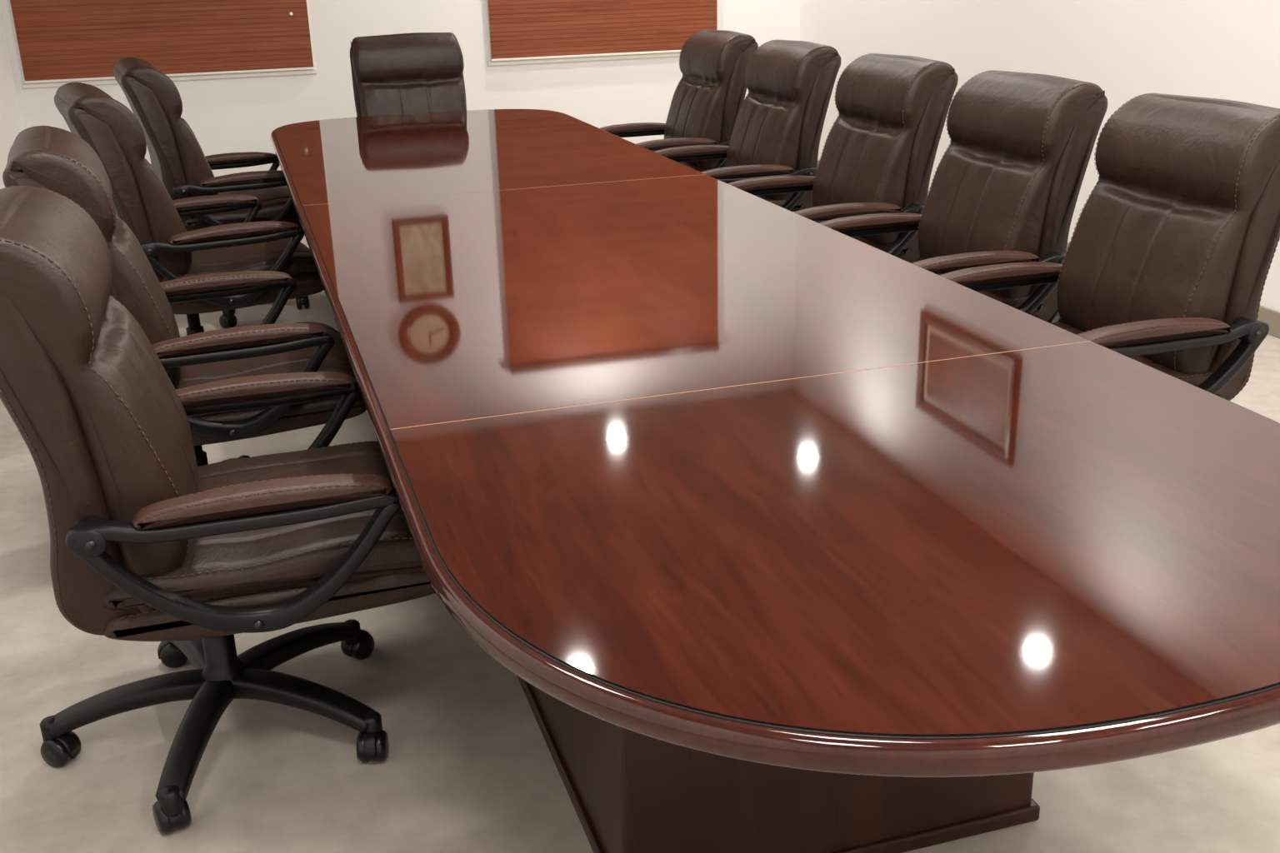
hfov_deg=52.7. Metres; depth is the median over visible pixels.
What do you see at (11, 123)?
wall
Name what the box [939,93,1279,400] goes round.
office chair
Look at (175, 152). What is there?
office chair
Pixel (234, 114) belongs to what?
wall
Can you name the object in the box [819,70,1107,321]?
office chair
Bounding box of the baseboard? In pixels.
[817,160,1279,338]
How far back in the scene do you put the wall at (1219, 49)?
6.00 m
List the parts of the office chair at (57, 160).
backrest, armrest frame, armrest frame, seat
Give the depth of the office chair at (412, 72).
6.64 m
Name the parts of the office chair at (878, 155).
armrest frame, armrest frame, seat, backrest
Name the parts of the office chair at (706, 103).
armrest frame, armrest frame, seat, backrest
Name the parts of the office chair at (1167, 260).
armrest frame, seat, backrest, armrest frame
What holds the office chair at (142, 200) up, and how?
on the floor
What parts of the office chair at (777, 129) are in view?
armrest frame, armrest frame, seat, backrest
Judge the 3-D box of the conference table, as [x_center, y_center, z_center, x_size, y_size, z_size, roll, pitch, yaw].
[-0.265,-0.271,3.967,1.393,0.760,5.641,-8,21,-16]
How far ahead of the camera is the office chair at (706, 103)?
6.18 m
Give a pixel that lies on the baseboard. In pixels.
(1271, 317)
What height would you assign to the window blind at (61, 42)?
1.990 m
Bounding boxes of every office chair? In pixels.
[0,185,435,834]
[2,125,366,466]
[54,82,324,335]
[113,57,309,328]
[350,32,466,116]
[600,30,758,171]
[654,39,841,212]
[727,53,958,263]
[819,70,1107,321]
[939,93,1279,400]
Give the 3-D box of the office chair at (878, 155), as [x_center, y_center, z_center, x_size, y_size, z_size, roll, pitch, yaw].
[0.685,-0.787,4.787,0.827,1.110,0.708,-8,21,-16]
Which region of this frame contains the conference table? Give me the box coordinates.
[270,109,1279,852]
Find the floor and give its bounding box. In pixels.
[0,235,1279,852]
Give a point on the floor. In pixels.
(469, 767)
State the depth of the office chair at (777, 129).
5.38 m
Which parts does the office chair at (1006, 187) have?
armrest frame, armrest frame, seat, backrest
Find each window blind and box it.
[10,0,317,88]
[486,0,717,65]
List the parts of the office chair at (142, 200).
backrest, armrest frame, armrest frame, seat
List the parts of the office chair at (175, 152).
backrest, armrest frame, seat, armrest frame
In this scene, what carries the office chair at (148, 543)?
on the floor
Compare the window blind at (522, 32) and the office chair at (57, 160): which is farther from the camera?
the window blind at (522, 32)
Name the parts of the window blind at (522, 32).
window panel, sill, rail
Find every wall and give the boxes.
[0,0,799,177]
[0,5,23,189]
[800,0,1279,311]
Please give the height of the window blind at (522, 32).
1.995 m

